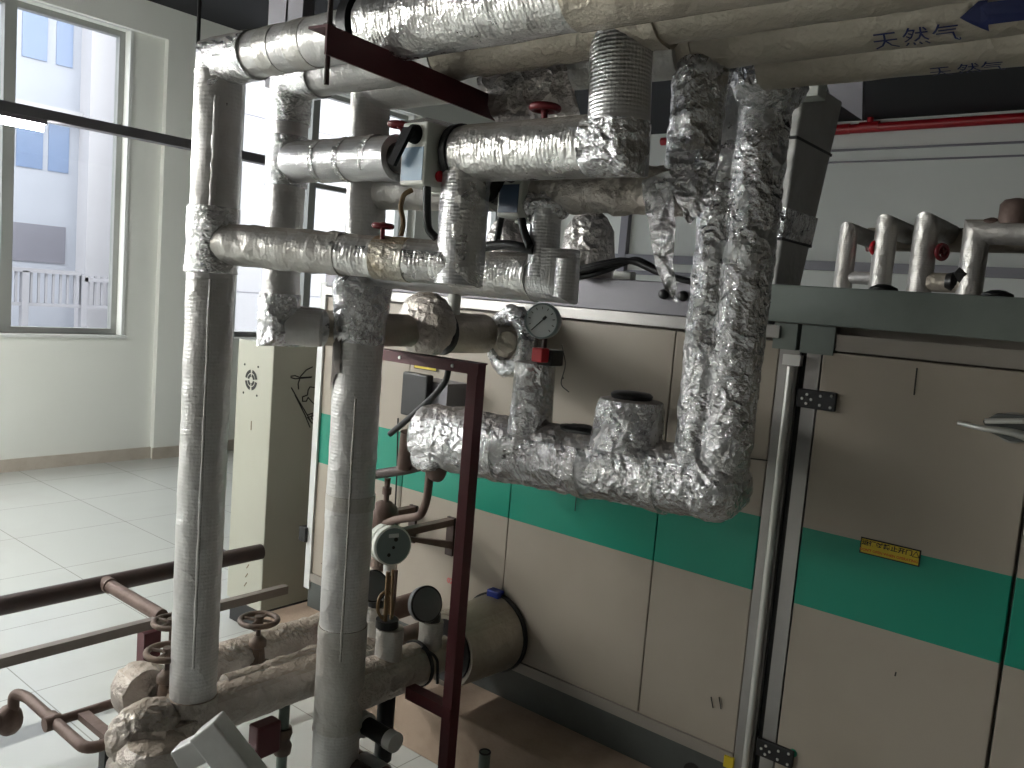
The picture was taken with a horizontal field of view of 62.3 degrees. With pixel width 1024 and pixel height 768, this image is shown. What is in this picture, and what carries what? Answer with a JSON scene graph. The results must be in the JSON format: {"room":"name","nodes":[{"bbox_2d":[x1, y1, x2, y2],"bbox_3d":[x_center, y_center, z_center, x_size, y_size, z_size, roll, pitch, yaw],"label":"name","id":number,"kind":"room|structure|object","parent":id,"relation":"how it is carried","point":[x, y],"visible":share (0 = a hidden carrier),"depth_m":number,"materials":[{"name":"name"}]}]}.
{"room":"mechanical room","nodes":[
{"label":"mechanical room","id":0,"kind":"room"},
{"bbox_2d":[0,450,437,767],"bbox_3d":[0.992,1.774,3.650,15.000,0.100,16.200,9,7,39],"label":"floor","id":1,"kind":"structure","parent":0,"point":[59,525],"depth_m":5.37,"materials":[{"name":"tile"}]},
{"bbox_2d":[0,689,113,767],"bbox_3d":[-1.689,1.329,2.803,0.998,0.524,0.435,4,6,-11],"label":"pipe","id":2,"kind":"object","parent":1,"relation":"on","point":[11,714],"visible":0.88,"depth_m":2.80,"materials":[{"name":"brown metal"}]},
{"bbox_2d":[110,661,163,712],"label":"valve","id":3,"kind":"object","parent":2,"relation":"attached to","point":[133,682],"depth_m":2.80,"materials":[{"name":"metal"}]},
{"bbox_2d":[105,730,187,767],"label":"valve","id":4,"kind":"object","parent":2,"relation":"attached to","point":[144,749],"depth_m":2.55,"materials":[{"name":"metal"}]},
{"bbox_2d":[171,711,267,767],"bbox_3d":[-0.847,1.082,2.473,0.278,0.232,0.102,5,6,5],"label":"box","id":5,"kind":"object","parent":4,"relation":"attached to","point":[218,743],"visible":1,"depth_m":2.44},
{"bbox_2d":[0,544,287,668],"bbox_3d":[-1.976,1.216,3.620,0.613,0.536,2.420,9,7,39],"label":"pipe railing","id":6,"kind":"object","parent":1,"relation":"on","point":[118,584],"visible":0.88,"depth_m":3.81,"materials":[{"name":"brown metal"}]},
{"bbox_2d":[223,338,316,631],"bbox_3d":[-1.232,0.563,5.118,0.404,1.645,0.885,9,7,39],"label":"tall cabinet","id":7,"kind":"object","parent":1,"relation":"on","point":[275,396],"visible":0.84,"depth_m":4.76,"materials":[{"name":"metal"}]},
{"bbox_2d":[243,363,258,396],"bbox_3d":[-1.459,-0.023,4.729,0.144,0.173,0.002,9,7,39],"label":"fan grille","id":8,"kind":"object","parent":7,"relation":"attached to","point":[250,370],"depth_m":4.73,"materials":[{"name":"white"}]},
{"bbox_2d":[248,705,292,767],"bbox_3d":[-0.877,1.378,3.079,0.068,0.500,0.164,9,7,39],"label":"drain pipe","id":9,"kind":"object","parent":1,"relation":"on","point":[269,735],"visible":0.9,"depth_m":3.05,"materials":[{"name":"metal"}]},
{"bbox_2d":[350,749,391,767],"bbox_3d":[-0.434,1.518,2.987,0.652,0.312,0.142,9,7,39],"label":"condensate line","id":10,"kind":"object","parent":1,"relation":"on","point":[366,759],"visible":0.57,"depth_m":3.06,"materials":[{"name":"grey metal"}]},
{"bbox_2d":[383,348,487,767],"bbox_3d":[-0.445,0.760,3.230,0.720,1.765,0.064,9,7,39],"label":"support stand","id":11,"kind":"object","parent":1,"relation":"on","point":[446,707],"visible":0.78,"depth_m":3.00,"materials":[{"name":"red paint"}]},
{"bbox_2d":[324,294,497,354],"bbox_3d":[-0.392,-0.247,3.251,0.184,0.274,0.861,9,7,39],"label":"pipe","id":12,"kind":"object","parent":11,"relation":"on","point":[475,333],"visible":0.41,"depth_m":3.38,"materials":[{"name":"metal"}]},
{"bbox_2d":[256,57,431,346],"bbox_3d":[-0.484,-0.552,2.638,0.750,0.936,0.233,9,7,39],"label":"riser pipe","id":13,"kind":"object","parent":12,"relation":"attached to","point":[282,320],"visible":0.68,"depth_m":2.74,"materials":[{"name":"metal"}]},
{"bbox_2d":[278,134,400,182],"bbox_3d":[-0.518,-0.686,2.601,0.492,0.140,0.137,9,7,39],"label":"pipe","id":14,"kind":"object","parent":13,"relation":"attached to","point":[359,158],"visible":0.94,"depth_m":2.53,"materials":[{"name":"metal"}]},
{"bbox_2d":[398,292,456,355],"bbox_3d":[-0.337,-0.232,3.290,0.283,0.256,0.167,9,7,39],"label":"pipe elbow","id":15,"kind":"object","parent":12,"relation":"attached to","point":[434,317],"visible":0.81,"depth_m":3.21,"materials":[{"name":"silver metal"}]},
{"bbox_2d":[487,303,537,377],"bbox_3d":[-0.005,-0.179,3.529,0.306,0.311,0.140,9,7,39],"label":"flange","id":16,"kind":"object","parent":12,"relation":"attached to","point":[514,343],"visible":0.8,"depth_m":3.48,"materials":[{"name":"metal"}]},
{"bbox_2d":[401,516,455,556],"bbox_3d":[-0.391,0.701,3.737,0.048,0.178,0.360,9,7,39],"label":"wall bracket","id":17,"kind":"object","parent":11,"relation":"attached to","point":[449,523],"visible":0.86,"depth_m":3.78,"materials":[{"name":"brown metal"}]},
{"bbox_2d":[407,360,752,522],"bbox_3d":[0.169,0.171,2.899,1.372,0.472,0.268,9,7,39],"label":"insulated pipe","id":18,"kind":"object","parent":11,"relation":"attached to","point":[624,458],"visible":0.85,"depth_m":2.73,"materials":[{"name":"metal"}]},
{"bbox_2d":[387,370,450,436],"bbox_3d":[-0.376,0.067,3.387,0.032,0.351,0.366,-1,8,-44],"label":"cable","id":19,"kind":"object","parent":18,"relation":"attached to","point":[447,374],"visible":0.88,"depth_m":3.33,"materials":[{"name":"black rubber"}]},
{"bbox_2d":[410,455,446,481],"bbox_3d":[-0.316,0.315,3.220,0.165,0.113,0.102,9,7,39],"label":"fitting","id":20,"kind":"object","parent":18,"relation":"attached to","point":[433,471],"visible":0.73,"depth_m":3.19,"materials":[{"name":"metal"}]},
{"bbox_2d":[525,303,561,347],"bbox_3d":[0.107,-0.166,2.889,0.124,0.221,0.070,7,6,22],"label":"pressure gauge","id":21,"kind":"object","parent":18,"relation":"attached to","point":[543,321],"visible":0.98,"depth_m":2.86,"materials":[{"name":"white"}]},
{"bbox_2d":[531,345,568,391],"bbox_3d":[0.142,-0.057,2.840,0.133,0.154,0.108,9,7,39],"label":"valve","id":22,"kind":"object","parent":18,"relation":"attached to","point":[542,356],"visible":1,"depth_m":2.83,"materials":[{"name":"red metal"}]},
{"bbox_2d":[673,65,808,483],"bbox_3d":[0.636,-0.309,2.430,0.298,1.226,0.245,9,7,39],"label":"twin riser","id":23,"kind":"object","parent":18,"relation":"attached to","point":[734,257],"visible":0.8,"depth_m":2.40,"materials":[{"name":"metal"}]},
{"bbox_2d":[754,34,1023,89],"bbox_3d":[1.780,-0.670,1.323,2.890,0.163,0.159,9,7,39],"label":"pipe","id":24,"kind":"object","parent":23,"relation":"attached to","point":[1003,52],"visible":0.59,"depth_m":1.99,"materials":[{"name":"metal"}]},
{"bbox_2d":[263,602,650,767],"bbox_3d":[1.570,1.745,2.614,6.820,0.261,0.865,9,7,39],"label":"concrete plinth","id":25,"kind":"object","parent":1,"relation":"on","point":[516,736],"visible":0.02,"depth_m":3.48,"materials":[{"name":"beige concrete"}]},
{"bbox_2d":[478,748,490,767],"bbox_3d":[-0.113,1.515,3.123,0.046,0.342,0.046,9,7,39],"label":"pipe","id":26,"kind":"object","parent":1,"relation":"on","point":[484,753],"visible":1,"depth_m":3.09,"materials":[{"name":"black metal"}]},
{"bbox_2d":[311,49,676,767],"bbox_3d":[-0.146,0.357,2.642,1.245,2.693,0.209,9,7,36],"label":"riser pipe","id":27,"kind":"object","parent":1,"relation":"on","point":[361,307],"visible":0.7,"depth_m":2.88,"materials":[{"name":"metal"}]},
{"bbox_2d":[371,182,497,211],"bbox_3d":[-0.235,-0.604,2.668,0.503,0.124,0.118,9,7,39],"label":"pipe","id":28,"kind":"object","parent":27,"relation":"attached to","point":[385,195],"visible":0.22,"depth_m":2.72,"materials":[{"name":"metal"}]},
{"bbox_2d":[368,190,579,304],"bbox_3d":[-0.126,-0.434,2.574,0.870,0.336,0.161,9,7,39],"label":"pipe","id":29,"kind":"object","parent":27,"relation":"attached to","point":[551,274],"visible":0.73,"depth_m":2.35,"materials":[{"name":"metal"}]},
{"bbox_2d":[489,181,529,224],"bbox_3d":[-0.010,-0.548,2.434,0.200,0.162,0.162,9,7,39],"label":"valve actuator","id":30,"kind":"object","parent":29,"relation":"attached to","point":[509,196],"visible":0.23,"depth_m":2.36,"materials":[{"name":"white plastic"}]},
{"bbox_2d":[493,217,503,240],"bbox_3d":[-0.036,-0.451,2.434,0.022,0.114,0.040,9,7,39],"label":"cable","id":31,"kind":"object","parent":30,"relation":"attached to","point":[499,225],"visible":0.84,"depth_m":2.43,"materials":[{"name":"black rubber"}]},
{"bbox_2d":[517,218,533,248],"bbox_3d":[0.035,-0.430,2.363,0.025,0.112,0.085,1,7,-33],"label":"cable","id":32,"kind":"object","parent":30,"relation":"attached to","point":[522,224],"visible":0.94,"depth_m":2.35,"materials":[{"name":"black rubber"}]},
{"bbox_2d":[485,240,533,254],"bbox_3d":[-0.010,-0.388,2.401,0.189,0.040,0.028,9,7,39],"label":"cable","id":33,"kind":"object","parent":29,"relation":"on","point":[511,245],"visible":0.92,"depth_m":2.39,"materials":[{"name":"black rubber"}]},
{"bbox_2d":[528,165,682,216],"bbox_3d":[0.260,-0.515,2.258,0.482,0.139,0.151,9,7,39],"label":"pipe","id":34,"kind":"object","parent":29,"relation":"attached to","point":[613,196],"visible":0.47,"depth_m":2.23,"materials":[{"name":"metal"}]},
{"bbox_2d":[642,54,729,301],"bbox_3d":[0.455,-0.503,2.117,0.206,0.600,0.175,9,7,39],"label":"pipe","id":35,"kind":"object","parent":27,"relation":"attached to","point":[699,85],"visible":0.98,"depth_m":2.07,"materials":[{"name":"metal"}]},
{"bbox_2d":[674,0,1023,68],"bbox_3d":[1.559,-0.683,1.218,3.101,0.172,0.173,9,7,39],"label":"pipe","id":36,"kind":"object","parent":27,"relation":"attached to","point":[985,19],"visible":0.55,"depth_m":1.81,"materials":[{"name":"metal"}]},
{"bbox_2d":[299,274,1023,767],"bbox_3d":[2.474,0.647,3.514,6.835,1.876,3.068,9,7,39],"label":"machine","id":37,"kind":"object","parent":1,"relation":"on","point":[864,605],"depth_m":2.86,"materials":[{"name":"metal"}]},
{"bbox_2d":[104,622,418,761],"bbox_3d":[-0.712,1.099,3.210,0.184,0.254,1.642,9,7,39],"label":"pipe","id":38,"kind":"object","parent":37,"relation":"attached to","point":[246,694],"visible":0.59,"depth_m":2.90,"materials":[{"name":"metal"}]},
{"bbox_2d":[143,640,170,696],"bbox_3d":[-1.136,0.966,2.790,0.153,0.206,0.153,9,7,39],"label":"valve","id":39,"kind":"object","parent":38,"relation":"attached to","point":[163,677],"visible":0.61,"depth_m":2.77,"materials":[{"name":"metal"}]},
{"bbox_2d":[166,10,344,729],"bbox_3d":[-0.742,0.109,2.490,0.749,2.258,0.164,9,7,39],"label":"riser pipe","id":40,"kind":"object","parent":38,"relation":"on","point":[224,63],"visible":0.85,"depth_m":2.59,"materials":[{"name":"metal"}]},
{"bbox_2d":[210,166,490,287],"bbox_3d":[-0.492,-0.465,2.443,0.909,0.314,0.142,7,6,22],"label":"pipe","id":41,"kind":"object","parent":40,"relation":"attached to","point":[457,256],"visible":0.94,"depth_m":2.33,"materials":[{"name":"metal"}]},
{"bbox_2d":[371,222,393,238],"bbox_3d":[-0.359,-0.425,2.350,0.064,0.048,0.064,9,7,39],"label":"handwheel","id":42,"kind":"object","parent":41,"relation":"on","point":[382,226],"visible":1,"depth_m":2.33,"materials":[{"name":"red metal"}]},
{"bbox_2d":[386,117,452,195],"bbox_3d":[-0.268,-0.624,2.335,0.262,0.185,0.187,9,7,39],"label":"valve actuator","id":43,"kind":"object","parent":41,"relation":"attached to","point":[414,155],"visible":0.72,"depth_m":2.25,"materials":[{"name":"white plastic"}]},
{"bbox_2d":[387,120,406,131],"bbox_3d":[-0.316,-0.709,2.383,0.072,0.060,0.072,4,6,-6],"label":"handwheel","id":44,"kind":"object","parent":43,"relation":"on","point":[395,124],"visible":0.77,"depth_m":2.35,"materials":[{"name":"red metal"}]},
{"bbox_2d":[398,188,412,236],"bbox_3d":[-0.298,-0.477,2.350,0.026,0.137,0.048,7,6,25],"label":"cable","id":45,"kind":"object","parent":43,"relation":"on","point":[405,193],"visible":1,"depth_m":2.34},
{"bbox_2d":[423,186,437,240],"bbox_3d":[-0.220,-0.459,2.283,0.055,0.145,0.035,2,6,-23],"label":"cable","id":46,"kind":"object","parent":43,"relation":"attached to","point":[427,222],"visible":1,"depth_m":2.27,"materials":[{"name":"black rubber"}]},
{"bbox_2d":[438,29,652,181],"bbox_3d":[0.088,-0.670,2.104,0.589,0.332,0.160,9,7,39],"label":"pipe","id":47,"kind":"object","parent":41,"relation":"attached to","point":[613,140],"visible":0.95,"depth_m":1.96,"materials":[{"name":"metal"}]},
{"bbox_2d":[529,101,560,117],"bbox_3d":[0.081,-0.671,2.110,0.082,0.056,0.082,9,7,39],"label":"handwheel","id":48,"kind":"object","parent":47,"relation":"on","point":[545,108],"visible":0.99,"depth_m":2.08,"materials":[{"name":"red metal"}]},
{"bbox_2d":[367,570,385,638],"bbox_3d":[-0.562,0.890,3.367,0.094,0.319,0.148,9,7,39],"label":"stub","id":49,"kind":"object","parent":38,"relation":"attached to","point":[376,577],"visible":0.34,"depth_m":3.35,"materials":[{"name":"metal"}]},
{"bbox_2d":[161,592,411,681],"bbox_3d":[-0.812,1.022,3.487,0.169,0.186,1.339,9,7,39],"label":"pipe","id":50,"kind":"object","parent":37,"relation":"attached to","point":[234,654],"visible":0.21,"depth_m":3.29,"materials":[{"name":"metal"}]},
{"bbox_2d":[150,613,171,640],"bbox_3d":[-1.218,0.902,3.029,0.144,0.134,0.144,9,7,39],"label":"handwheel","id":51,"kind":"object","parent":50,"relation":"on","point":[167,617],"visible":0.49,"depth_m":3.01,"materials":[{"name":"metal"}]},
{"bbox_2d":[237,610,280,665],"bbox_3d":[-0.960,0.975,3.200,0.157,0.206,0.157,9,7,39],"label":"valve","id":52,"kind":"object","parent":50,"relation":"attached to","point":[257,643],"visible":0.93,"depth_m":3.18,"materials":[{"name":"metal"}]},
{"bbox_2d":[371,523,410,615],"bbox_3d":[-0.530,0.809,3.604,0.169,0.437,0.126,1,7,-29],"label":"meter","id":53,"kind":"object","parent":37,"relation":"attached to","point":[391,544],"visible":0.85,"depth_m":3.56,"materials":[{"name":"white plastic"}]},
{"bbox_2d":[370,478,398,571],"bbox_3d":[-0.562,0.610,3.693,0.136,0.410,0.136,9,7,39],"label":"pressure regulator","id":54,"kind":"object","parent":53,"relation":"attached to","point":[384,509],"visible":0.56,"depth_m":3.65,"materials":[{"name":"metal"}]},
{"bbox_2d":[375,464,419,478],"bbox_3d":[-0.501,0.367,3.571,0.055,0.161,0.394,-1,8,-43],"label":"pipe","id":55,"kind":"object","parent":54,"relation":"attached to","point":[390,471],"visible":0.58,"depth_m":3.56,"materials":[{"name":"brown metal"}]},
{"bbox_2d":[397,429,410,470],"bbox_3d":[-0.429,0.268,3.429,0.060,0.168,0.094,3,6,-17],"label":"pipe","id":56,"kind":"object","parent":55,"relation":"attached to","point":[403,461],"visible":0.69,"depth_m":3.41,"materials":[{"name":"brown metal"}]},
{"bbox_2d":[382,474,432,524],"bbox_3d":[-0.434,0.478,3.488,0.040,0.316,0.332,0,8,-39],"label":"pipe","id":57,"kind":"object","parent":53,"relation":"attached to","point":[428,484],"visible":0.9,"depth_m":3.38,"materials":[{"name":"brown metal"}]},
{"bbox_2d":[395,418,398,504],"bbox_3d":[-0.559,0.435,4.083,0.033,0.546,0.008,9,7,39],"label":"cable","id":58,"kind":"object","parent":37,"relation":"attached to","point":[397,418],"visible":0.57,"depth_m":4.07,"materials":[{"name":"black rubber"}]},
{"bbox_2d":[358,635,446,710],"bbox_3d":[-0.332,1.099,3.386,0.188,0.184,0.890,9,7,39],"label":"pipe","id":59,"kind":"object","parent":37,"relation":"attached to","point":[384,681],"visible":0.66,"depth_m":3.17,"materials":[{"name":"metal"}]},
{"bbox_2d":[360,697,402,762],"bbox_3d":[-0.476,1.304,3.141,0.252,0.300,0.208,9,7,39],"label":"trap assembly","id":60,"kind":"object","parent":59,"relation":"attached to","point":[380,730],"visible":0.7,"depth_m":3.08,"materials":[{"name":"black metal"}]},
{"bbox_2d":[374,570,403,662],"bbox_3d":[-0.458,0.883,3.191,0.108,0.387,0.109,4,6,-5],"label":"stub","id":61,"kind":"object","parent":59,"relation":"attached to","point":[389,633],"visible":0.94,"depth_m":3.15,"materials":[{"name":"metal"}]},
{"bbox_2d":[408,585,443,650],"bbox_3d":[-0.343,0.929,3.340,0.100,0.284,0.176,9,7,39],"label":"stub","id":62,"kind":"object","parent":59,"relation":"attached to","point":[425,602],"visible":0.94,"depth_m":3.32,"materials":[{"name":"metal"}]},
{"bbox_2d":[398,504,417,542],"bbox_3d":[-0.583,0.669,3.893,0.048,0.181,0.360,9,7,39],"label":"wall bracket","id":63,"kind":"object","parent":37,"relation":"attached to","point":[411,508],"visible":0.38,"depth_m":3.99,"materials":[{"name":"brown metal"}]},
{"bbox_2d":[401,371,466,414],"bbox_3d":[-0.346,0.052,3.793,0.245,0.195,0.180,9,7,39],"label":"box","id":64,"kind":"object","parent":37,"relation":"attached to","point":[416,387],"visible":0.72,"depth_m":3.73,"materials":[{"name":"metal"}]},
{"bbox_2d":[433,587,527,685],"bbox_3d":[-0.168,1.078,3.587,0.348,0.364,0.330,9,7,39],"label":"entry sleeve","id":65,"kind":"object","parent":37,"relation":"attached to","point":[496,635],"visible":0.62,"depth_m":3.51,"materials":[{"name":"metal"}]},
{"bbox_2d":[486,218,523,252],"bbox_3d":[-0.021,-0.602,3.697,0.219,0.240,0.227,9,7,39],"label":"bundle","id":66,"kind":"object","parent":37,"relation":"on","point":[510,230],"visible":0.23,"depth_m":3.61,"materials":[{"name":"silver metal"}]},
{"bbox_2d":[562,213,614,278],"bbox_3d":[0.312,-0.563,3.430,0.241,0.270,0.236,9,7,39],"label":"pipe","id":67,"kind":"object","parent":37,"relation":"on","point":[592,235],"visible":0.52,"depth_m":3.34,"materials":[{"name":"silver metal"}]},
{"bbox_2d":[613,271,635,279],"bbox_3d":[0.440,-0.424,3.312,0.080,0.032,0.040,9,7,39],"label":"clamp","id":68,"kind":"object","parent":37,"relation":"on","point":[625,275],"visible":0.87,"depth_m":3.29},
{"bbox_2d":[579,256,690,284],"bbox_3d":[0.527,-0.418,3.172,0.668,0.112,0.094,8,7,28],"label":"cable bundle","id":69,"kind":"object","parent":37,"relation":"on","point":[594,269],"visible":0.66,"depth_m":3.22,"materials":[{"name":"black rubber"}]},
{"bbox_2d":[658,289,668,298],"bbox_3d":[0.558,-0.332,3.128,0.040,0.040,0.020,9,7,39],"label":"knob","id":70,"kind":"object","parent":37,"relation":"attached to","point":[663,294],"visible":0.94,"depth_m":3.12,"materials":[{"name":"black plastic"}]},
{"bbox_2d":[677,291,687,301],"bbox_3d":[0.618,-0.320,3.079,0.040,0.040,0.020,9,7,39],"label":"knob","id":71,"kind":"object","parent":37,"relation":"attached to","point":[682,296],"visible":1,"depth_m":3.07,"materials":[{"name":"black plastic"}]},
{"bbox_2d":[772,92,841,284],"bbox_3d":[1.089,-0.708,3.136,0.051,0.742,0.398,9,7,39],"label":"duct","id":72,"kind":"object","parent":37,"relation":"on","point":[814,124],"visible":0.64,"depth_m":3.08,"materials":[{"name":"grey metal"}]},
{"bbox_2d":[803,85,826,101],"bbox_3d":[1.018,-1.018,2.907,0.100,0.080,0.080,9,7,39],"label":"junction box","id":73,"kind":"object","parent":72,"relation":"attached to","point":[815,93],"visible":0.26,"depth_m":2.87,"materials":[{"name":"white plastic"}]},
{"bbox_2d":[833,211,1023,294],"bbox_3d":[3.029,-0.491,4.164,2.686,0.635,0.635,9,7,39],"label":"far manifold","id":74,"kind":"object","parent":37,"relation":"on","point":[978,238],"visible":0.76,"depth_m":4.50,"materials":[{"name":"metal"}]},
{"bbox_2d":[865,240,874,254],"bbox_3d":[2.014,-0.751,4.704,0.077,0.088,0.175,6,6,16],"label":"handwheel","id":75,"kind":"object","parent":74,"relation":"attached to","point":[870,248],"visible":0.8,"depth_m":4.63,"materials":[{"name":"red plastic"}]},
{"bbox_2d":[934,243,949,260],"bbox_3d":[2.241,-0.694,4.451,0.094,0.096,0.086,9,7,39],"label":"handwheel","id":76,"kind":"object","parent":74,"relation":"attached to","point":[938,250],"visible":1,"depth_m":4.43,"materials":[{"name":"red metal"}]},
{"bbox_2d":[944,267,966,290],"bbox_3d":[2.324,-0.564,4.388,0.130,0.169,0.100,9,7,39],"label":"control valve","id":77,"kind":"object","parent":74,"relation":"attached to","point":[951,279],"visible":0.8,"depth_m":4.38,"materials":[{"name":"black metal"}]},
{"bbox_2d":[983,217,997,222],"bbox_3d":[2.440,-0.811,4.310,0.100,0.070,0.100,9,7,39],"label":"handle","id":78,"kind":"object","parent":74,"relation":"on","point":[991,219],"visible":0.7,"depth_m":4.28,"materials":[{"name":"red metal"}]},
{"bbox_2d":[998,198,1023,222],"bbox_3d":[2.523,-0.864,4.240,0.150,0.130,0.150,9,7,39],"label":"tank","id":79,"kind":"object","parent":74,"relation":"on","point":[1010,210],"visible":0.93,"depth_m":4.19,"materials":[{"name":"metal"}]},
{"bbox_2d":[0,0,529,459],"bbox_3d":[-4.452,-1.483,8.001,0.250,4.600,15.800,9,7,39],"label":"wall","id":80,"kind":"structure","parent":0,"point":[58,396],"depth_m":8.49,"materials":[{"name":"paint"}]},
{"bbox_2d":[0,0,133,337],"bbox_3d":[-4.702,-1.947,7.504,0.210,3.040,2.620,9,7,39],"label":"window","id":81,"kind":"structure","parent":80,"relation":"in","point":[8,19],"depth_m":7.93,"materials":[{"name":"grey metal"}]},
{"bbox_2d":[0,439,233,472],"bbox_3d":[-4.501,0.759,8.122,0.090,0.120,15.800,9,7,39],"label":"baseboard","id":82,"kind":"structure","parent":80,"relation":"attached to","point":[62,460],"depth_m":8.48,"materials":[{"name":"tile"}]},
{"bbox_2d":[150,40,195,448],"bbox_3d":[-3.387,-1.351,9.080,0.070,4.290,0.830,9,7,39],"label":"column","id":83,"kind":"structure","parent":80,"relation":"attached to","point":[179,64],"depth_m":8.83,"materials":[{"name":"paint"}]},
{"bbox_2d":[34,0,494,124],"bbox_3d":[-4.156,-3.590,7.683,0.070,0.310,15.800,9,7,39],"label":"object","id":84,"kind":"structure","parent":80,"relation":"attached to","point":[146,17],"depth_m":8.44,"materials":[{"name":"paint"}]},
{"bbox_2d":[233,80,415,339],"bbox_3d":[-2.280,-2.053,10.456,0.210,3.040,2.620,9,7,39],"label":"window","id":85,"kind":"structure","parent":80,"relation":"in","point":[313,132],"depth_m":10.28,"materials":[{"name":"grey metal"}]},
{"bbox_2d":[410,116,438,239],"bbox_3d":[-1.123,-1.450,11.838,0.070,4.290,0.850,9,7,39],"label":"trim","id":86,"kind":"structure","parent":80,"relation":"attached to","point":[417,227],"depth_m":11.49,"materials":[{"name":"paint"}]},
{"bbox_2d":[490,212,497,228],"bbox_3d":[-0.209,-2.143,12.979,0.210,3.040,1.990,9,7,39],"label":"window","id":87,"kind":"structure","parent":80,"relation":"in","point":[494,216],"depth_m":12.89,"materials":[{"name":"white glass"}]},
{"bbox_2d":[148,0,1023,134],"bbox_3d":[1.372,-2.911,3.170,15.000,0.150,16.200,9,7,39],"label":"ceiling","id":88,"kind":"structure","parent":0,"point":[989,90],"depth_m":9.20,"materials":[{"name":"white paint"}]},
{"bbox_2d":[0,0,265,165],"bbox_3d":[-3.634,-2.264,3.063,0.080,1.916,7.250,9,7,39],"label":"rail","id":89,"kind":"object","parent":88,"relation":"hanging from","point":[10,110],"visible":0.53,"depth_m":4.74,"materials":[{"name":"grey metal"}]},
{"bbox_2d":[265,0,288,87],"bbox_3d":[-0.780,-2.038,3.032,0.120,1.900,0.050,9,7,39],"label":"strap","id":90,"kind":"object","parent":88,"relation":"hanging from","point":[277,8],"visible":0.2,"depth_m":3.09,"materials":[{"name":"grey metal"}]},
{"bbox_2d":[285,0,314,21],"bbox_3d":[-0.705,-2.026,2.972,0.100,1.900,0.050,9,7,39],"label":"strap","id":91,"kind":"object","parent":88,"relation":"hanging from","point":[296,9],"visible":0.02,"depth_m":3.02,"materials":[{"name":"grey metal"}]},
{"bbox_2d":[308,0,494,120],"bbox_3d":[-0.111,-1.766,2.163,0.060,2.155,0.901,8,7,32],"label":"support beam","id":92,"kind":"object","parent":88,"relation":"hanging from","point":[341,45],"visible":0.83,"depth_m":2.06,"materials":[{"name":"brown metal"}]},
{"bbox_2d":[476,64,579,121],"bbox_3d":[0.034,-0.798,2.313,0.408,0.200,0.024,9,7,39],"label":"sheet","id":93,"kind":"object","parent":92,"relation":"hanging from","point":[510,95],"visible":0.59,"depth_m":2.31,"materials":[{"name":"silver metal"}]},
{"bbox_2d":[335,0,791,60],"bbox_3d":[1.028,-0.667,1.009,3.653,0.184,0.184,9,7,39],"label":"pipe","id":94,"kind":"object","parent":92,"relation":"on","point":[409,29],"visible":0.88,"depth_m":1.83,"materials":[{"name":"metal"}]},
{"bbox_2d":[428,0,982,80],"bbox_3d":[1.206,-0.688,1.183,3.602,0.177,0.179,9,7,39],"label":"pipe","id":95,"kind":"object","parent":92,"relation":"on","point":[571,48],"visible":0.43,"depth_m":1.83,"materials":[{"name":"metal"}]},
{"bbox_2d":[660,112,1023,145],"bbox_3d":[6.684,-2.990,8.875,11.601,0.398,0.136,9,7,39],"label":"pipe","id":96,"kind":"object","parent":88,"relation":"attached to","point":[870,126],"visible":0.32,"depth_m":10.21,"materials":[{"name":"red paint"}]},
{"bbox_2d":[560,110,1023,297],"bbox_3d":[6.293,-0.772,9.561,14.500,4.600,0.200,9,7,39],"label":"wall","id":97,"kind":"structure","parent":0,"point":[955,191],"depth_m":10.53,"materials":[{"name":"paint"}]},
{"bbox_2d":[616,215,631,270],"bbox_3d":[1.675,-1.512,13.130,0.130,4.600,0.100,9,7,39],"label":"trim","id":98,"kind":"structure","parent":97,"relation":"attached to","point":[625,226],"depth_m":13.02,"materials":[{"name":"grey metal"}]},
{"bbox_2d":[625,270,690,276],"bbox_3d":[2.268,-1.648,12.665,1.400,0.060,0.060,9,7,39],"label":"trim","id":99,"kind":"structure","parent":97,"relation":"attached to","point":[639,272],"depth_m":12.80,"materials":[{"name":"grey metal"}]},
{"bbox_2d":[615,254,1023,278],"bbox_3d":[6.275,-1.198,9.373,12.400,0.120,0.090,9,7,39],"label":"trim","id":100,"kind":"structure","parent":97,"relation":"attached to","point":[991,272],"depth_m":10.74,"materials":[{"name":"grey metal"}]},
{"bbox_2d":[828,141,1023,163],"bbox_3d":[6.946,-2.516,8.814,11.000,0.175,0.030,9,7,39],"label":"trim","id":101,"kind":"structure","parent":97,"relation":"attached to","point":[1006,142],"depth_m":10.32,"materials":[{"name":"grey metal"}]},
{"bbox_2d":[827,81,864,120],"bbox_3d":[1.544,-1.915,3.731,0.181,1.489,0.030,9,7,39],"label":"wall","id":102,"kind":"structure","parent":0,"point":[851,95],"depth_m":3.76,"materials":[{"name":"white paint"}]},
{"label":"outside","id":103,"kind":"structure","parent":0,"visible":0},
{"bbox_3d":[-15.781,-0.896,19.392,31.200,0.100,50.000,9,7,39],"label":"paved terrace","id":104,"kind":"object","parent":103,"visible":0},
{"bbox_2d":[11,267,108,327],"bbox_3d":[-6.899,-0.583,12.242,0.100,2.160,2.200,9,7,39],"label":"balustrade","id":105,"kind":"object","parent":104,"relation":"on","point":[25,293],"visible":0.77,"depth_m":12.35,"materials":[{"name":"metal"}]},
{"bbox_2d":[0,4,490,331],"bbox_3d":[-7.900,-3.418,12.833,2.903,7.500,22.000,9,7,39],"label":"neighbouring building","id":106,"kind":"structure","parent":104,"relation":"on","point":[63,174],"depth_m":13.16,"materials":[{"name":"paint"}]},
{"bbox_2d":[12,222,65,263],"bbox_3d":[-7.614,-2.142,12.566,0.040,0.570,1.880,9,7,39],"label":"shutter","id":107,"kind":"object","parent":106,"relation":"hanging from","point":[33,242],"depth_m":12.98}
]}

